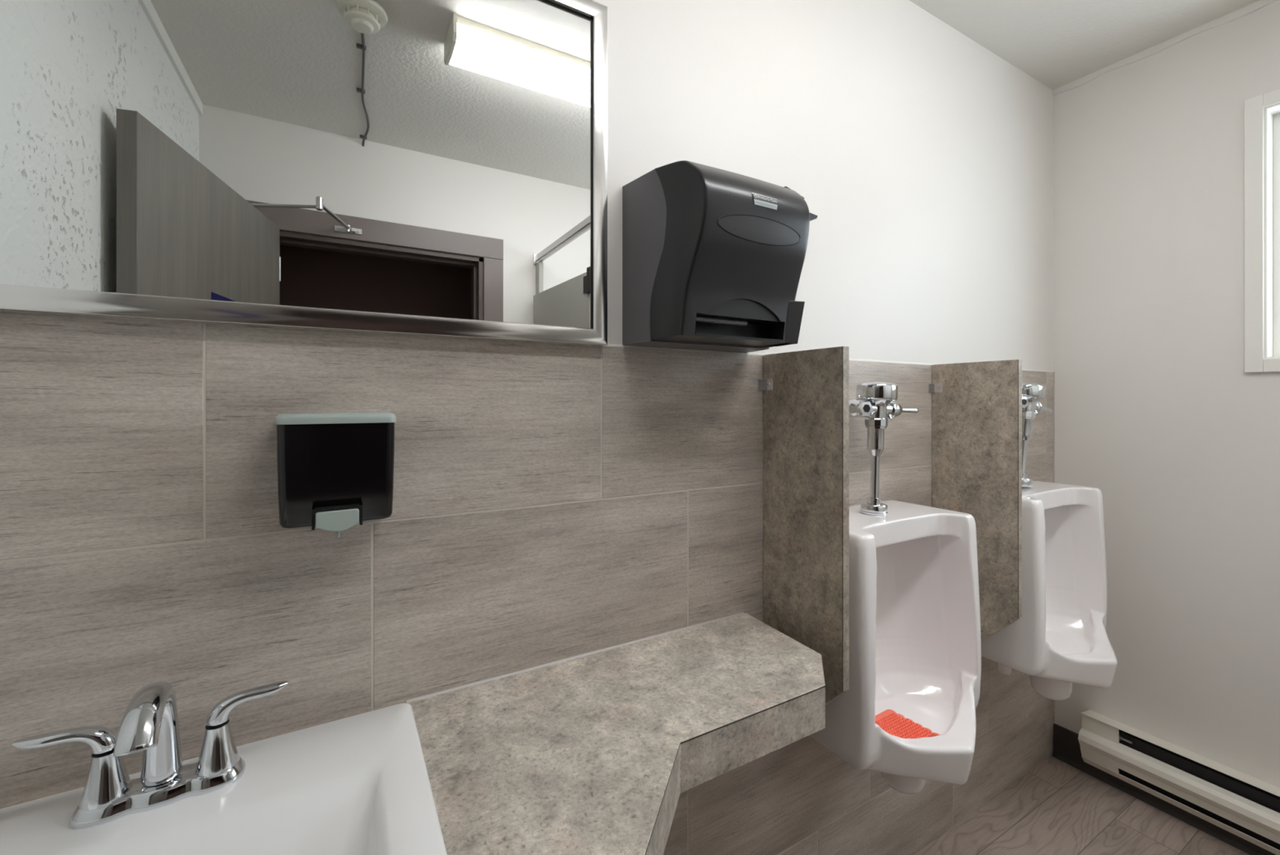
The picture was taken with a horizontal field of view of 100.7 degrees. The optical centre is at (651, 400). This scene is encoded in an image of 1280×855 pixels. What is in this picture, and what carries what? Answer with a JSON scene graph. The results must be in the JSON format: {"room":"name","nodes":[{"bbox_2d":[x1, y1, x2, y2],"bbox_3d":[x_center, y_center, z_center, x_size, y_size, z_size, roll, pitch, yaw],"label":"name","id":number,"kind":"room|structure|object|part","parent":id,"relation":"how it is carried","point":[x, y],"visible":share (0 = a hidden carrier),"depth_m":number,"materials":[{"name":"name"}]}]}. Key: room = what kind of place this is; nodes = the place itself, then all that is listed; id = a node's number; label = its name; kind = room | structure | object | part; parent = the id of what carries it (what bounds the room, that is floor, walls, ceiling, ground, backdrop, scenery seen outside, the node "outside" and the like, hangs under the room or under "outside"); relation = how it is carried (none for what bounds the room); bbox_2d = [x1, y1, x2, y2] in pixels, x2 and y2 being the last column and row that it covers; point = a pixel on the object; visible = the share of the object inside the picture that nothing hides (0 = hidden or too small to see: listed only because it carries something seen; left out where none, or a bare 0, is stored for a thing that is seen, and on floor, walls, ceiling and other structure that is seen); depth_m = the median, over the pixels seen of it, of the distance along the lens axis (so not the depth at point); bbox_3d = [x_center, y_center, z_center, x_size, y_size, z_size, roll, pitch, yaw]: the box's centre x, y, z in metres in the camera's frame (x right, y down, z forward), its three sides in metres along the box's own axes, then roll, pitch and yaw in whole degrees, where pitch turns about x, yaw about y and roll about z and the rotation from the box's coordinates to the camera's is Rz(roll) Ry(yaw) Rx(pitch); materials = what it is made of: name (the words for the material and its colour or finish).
{"room":"public restroom","nodes":[
{"label":"public restroom","id":0,"kind":"room"},
{"bbox_2d":[0,0,1053,854],"bbox_3d":[0.216,0.082,1.298,3.192,2.524,0.102,0,0,-31],"label":"wall","id":1,"kind":"structure","parent":0,"point":[552,502],"depth_m":1.03,"materials":[{"name":"tile"}]},
{"bbox_2d":[0,0,607,345],"bbox_3d":[-0.486,-0.440,0.813,0.916,0.662,0.024,0,0,-31],"label":"wall mirror","id":2,"kind":"object","parent":1,"relation":"attached to","point":[428,167],"visible":1,"depth_m":0.79,"materials":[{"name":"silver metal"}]},
{"bbox_2d":[275,412,395,537],"bbox_3d":[-0.465,0.106,0.786,0.149,0.176,0.092,0,0,-31],"label":"soap dispenser","id":3,"kind":"object","parent":1,"relation":"attached to","point":[335,470],"visible":1,"depth_m":0.75,"materials":[{"name":"black plastic"}]},
{"bbox_3d":[-0.465,0.025,0.787,0.149,0.014,0.090,0,0,-31],"label":"soap lid","id":4,"kind":"part","parent":3,"relation":"part of","materials":[{"name":"grey plastic"}]},
{"bbox_3d":[-0.458,0.170,0.773,0.053,0.030,0.062,0,0,-31],"label":"push lever","id":5,"kind":"part","parent":3,"relation":"part of","materials":[{"name":"grey plastic"}]},
{"bbox_2d":[0,310,1053,372],"bbox_3d":[0.310,-0.112,1.296,2.832,0.006,0.003,0,0,-31],"label":"trim","id":6,"kind":"structure","parent":1,"relation":"attached to","point":[608,344],"depth_m":1.06,"materials":[{"name":"white"}]},
{"bbox_2d":[405,611,825,854],"bbox_3d":[-0.196,0.552,0.649,1.321,0.119,0.597,0,0,-31],"label":"countertop","id":7,"kind":"structure","parent":1,"relation":"attached to","point":[595,752],"depth_m":0.81,"materials":[{"name":"stone"}]},
{"bbox_2d":[0,702,447,854],"bbox_3d":[-0.502,0.571,0.489,0.569,0.175,0.524,0,0,-31],"label":"sink","id":8,"kind":"object","parent":7,"relation":"in","point":[358,784],"visible":0.97,"depth_m":0.64,"materials":[{"name":"white ceramic"}]},
{"bbox_2d":[10,680,289,828],"bbox_3d":[-0.580,0.407,0.619,0.256,0.153,0.137,0,0,-31],"label":"sink faucet","id":9,"kind":"object","parent":8,"relation":"on","point":[149,723],"visible":1,"depth_m":0.63,"materials":[{"name":"silver metal"}]},
{"bbox_3d":[-0.673,0.396,0.610,0.088,0.036,0.024,0,0,-31],"label":"handle lever","id":10,"kind":"part","parent":9,"relation":"part of","materials":[{"name":"silver metal"}]},
{"bbox_3d":[-0.580,0.399,0.612,0.039,0.136,0.124,0,0,-29],"label":"spout","id":11,"kind":"part","parent":9,"relation":"part of","materials":[{"name":"silver metal"}]},
{"bbox_3d":[-0.601,0.474,0.653,0.161,0.018,0.057,0,0,-31],"label":"plate","id":12,"kind":"part","parent":9,"relation":"part of","materials":[{"name":"silver metal"}]},
{"bbox_3d":[-0.528,0.396,0.696,0.088,0.036,0.024,0,0,-31],"label":"handle lever","id":13,"kind":"part","parent":9,"relation":"part of","materials":[{"name":"silver metal"}]},
{"bbox_2d":[622,160,817,352],"bbox_3d":[0.153,-0.278,1.068,0.355,0.328,0.236,0,0,-31],"label":"paper towel dispenser","id":14,"kind":"object","parent":1,"relation":"attached to","point":[713,258],"visible":1,"depth_m":0.99,"materials":[{"name":"grey plastic"}]},
{"bbox_3d":[0.309,-0.367,1.089,0.065,0.034,0.040,0,0,-31],"label":"lever","id":15,"kind":"part","parent":14,"relation":"part of","materials":[{"name":"black plastic"}]},
{"bbox_2d":[757,346,848,704],"bbox_3d":[0.327,0.355,1.168,0.035,0.930,0.234,0,0,-31],"label":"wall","id":16,"kind":"structure","parent":1,"relation":"attached to","point":[806,393],"depth_m":1.14,"materials":[{"name":"grey stone"}]},
{"bbox_2d":[848,381,919,515],"bbox_3d":[0.582,0.117,1.355,0.284,0.332,0.128,0,0,-13],"label":"valve","id":17,"kind":"object","parent":1,"relation":"attached to","point":[874,400],"visible":0.93,"depth_m":1.31,"materials":[{"name":"silver metal"}]},
{"bbox_3d":[0.660,0.025,1.392,0.119,0.043,0.043,2,-1,-31],"label":"flush lever","id":18,"kind":"part","parent":17,"relation":"part of","materials":[{"name":"silver metal"}]},
{"bbox_2d":[808,499,981,793],"bbox_3d":[0.591,0.596,1.264,0.444,0.628,0.340,0,0,-31],"label":"urinal","id":19,"kind":"object","parent":1,"relation":"attached to","point":[915,633],"visible":0.75,"depth_m":1.30,"materials":[{"name":"white ceramic"}]},
{"bbox_2d":[880,771,926,793],"bbox_3d":[0.596,0.840,1.257,0.116,0.141,0.116,0,0,-31],"label":"outlet","id":20,"kind":"object","parent":19,"relation":"attached to","point":[906,784],"depth_m":1.21,"materials":[{"name":"white"}]},
{"bbox_2d":[875,708,941,737],"bbox_3d":[0.577,0.738,1.210,0.096,0.021,0.134,0,0,-31],"label":"screen","id":21,"kind":"object","parent":19,"relation":"in","point":[894,723],"visible":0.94,"depth_m":1.21,"materials":[{"name":"red plastic"}]},
{"bbox_2d":[928,359,1022,640],"bbox_3d":[0.915,0.355,1.513,0.035,0.930,0.240,0,0,-31],"label":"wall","id":22,"kind":"structure","parent":1,"relation":"attached to","point":[977,406],"depth_m":1.48,"materials":[{"name":"grey stone"}]},
{"bbox_2d":[1022,382,1052,487],"bbox_3d":[1.229,0.110,1.738,0.282,0.334,0.128,0,0,-14],"label":"valve","id":23,"kind":"object","parent":1,"relation":"attached to","point":[1032,393],"visible":0.58,"depth_m":1.69,"materials":[{"name":"silver metal"}]},
{"bbox_3d":[1.306,0.027,1.774,0.119,0.043,0.043,9,-4,-30],"label":"flush lever","id":24,"kind":"part","parent":23,"relation":"part of","materials":[{"name":"silver metal"}]},
{"bbox_2d":[981,480,1117,700],"bbox_3d":[1.222,0.592,1.637,0.444,0.628,0.340,0,0,-31],"label":"urinal","id":25,"kind":"object","parent":1,"relation":"attached to","point":[1060,639],"visible":0.55,"depth_m":1.63,"materials":[{"name":"white ceramic"}]},
{"bbox_2d":[1029,675,1072,700],"bbox_3d":[1.226,0.836,1.630,0.116,0.141,0.116,0,0,-31],"label":"outlet","id":26,"kind":"object","parent":25,"relation":"attached to","point":[1053,689],"depth_m":1.59,"materials":[{"name":"white ceramic"}]},
{"bbox_2d":[913,755,1249,854],"bbox_3d":[0.874,1.374,0.185,3.192,0.060,2.690,0,0,-31],"label":"floor","id":27,"kind":"structure","parent":0,"point":[1056,807],"depth_m":1.67,"materials":[{"name":"brown wood"}]},
{"bbox_2d":[908,0,1259,90],"bbox_3d":[0.697,-1.220,0.483,3.192,0.080,1.996,0,0,-31],"label":"ceiling","id":28,"kind":"structure","parent":0,"point":[1057,43],"depth_m":1.66,"materials":[{"name":"white paint"}]},
{"bbox_2d":[1053,0,1279,787],"bbox_3d":[2.071,0.082,1.237,0.140,2.524,1.896,0,0,-31],"label":"wall","id":29,"kind":"structure","parent":0,"point":[1157,411],"depth_m":1.72,"materials":[{"name":"paint"}]},
{"bbox_2d":[1053,371,1054,721],"bbox_3d":[1.529,0.554,2.015,0.002,1.330,0.004,0,0,-31],"label":"trim","id":30,"kind":"structure","parent":29,"relation":"attached to","point":[1054,371],"depth_m":2.01,"materials":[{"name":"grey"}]},
{"bbox_2d":[1052,723,1275,854],"bbox_3d":[1.979,1.284,1.239,0.019,0.120,1.793,0,0,-31],"label":"baseboard","id":31,"kind":"structure","parent":29,"relation":"attached to","point":[1066,745],"depth_m":1.79,"materials":[{"name":"grey plastic"}]},
{"bbox_2d":[1052,0,1277,96],"bbox_3d":[1.983,-1.167,1.243,0.008,0.027,1.796,0,0,-31],"label":"trim","id":32,"kind":"structure","parent":29,"relation":"attached to","point":[1258,5],"depth_m":1.74,"materials":[{"name":"paint"}]},
{"bbox_2d":[1078,709,1279,854],"bbox_3d":[1.914,1.198,1.274,0.094,0.184,1.446,0,0,-31],"label":"baseboard heater","id":33,"kind":"object","parent":29,"relation":"attached to","point":[1247,806],"visible":1,"depth_m":1.66,"materials":[{"name":"white metal"}]},
{"bbox_3d":[1.554,1.251,1.839,0.009,0.025,0.104,0,0,-31],"label":"plate","id":34,"kind":"part","parent":33,"relation":"part of","materials":[{"name":"white metal"}]},
{"bbox_3d":[1.557,1.135,1.841,0.004,0.055,0.104,0,0,-31],"label":"plate","id":35,"kind":"part","parent":33,"relation":"part of","materials":[{"name":"white metal"}]},
{"bbox_2d":[1244,88,1279,373],"bbox_3d":[2.088,-0.490,1.155,0.114,0.813,1.061,0,0,-31],"label":"window","id":36,"kind":"structure","parent":29,"relation":"in","point":[1262,112],"depth_m":1.57,"materials":[{"name":"white paint"}]},
{"bbox_3d":[2.121,-0.490,1.175,0.038,0.725,0.973,0,0,-31],"label":"sash","id":37,"kind":"part","parent":36,"relation":"part of","materials":[{"name":"white paint"}]}
]}

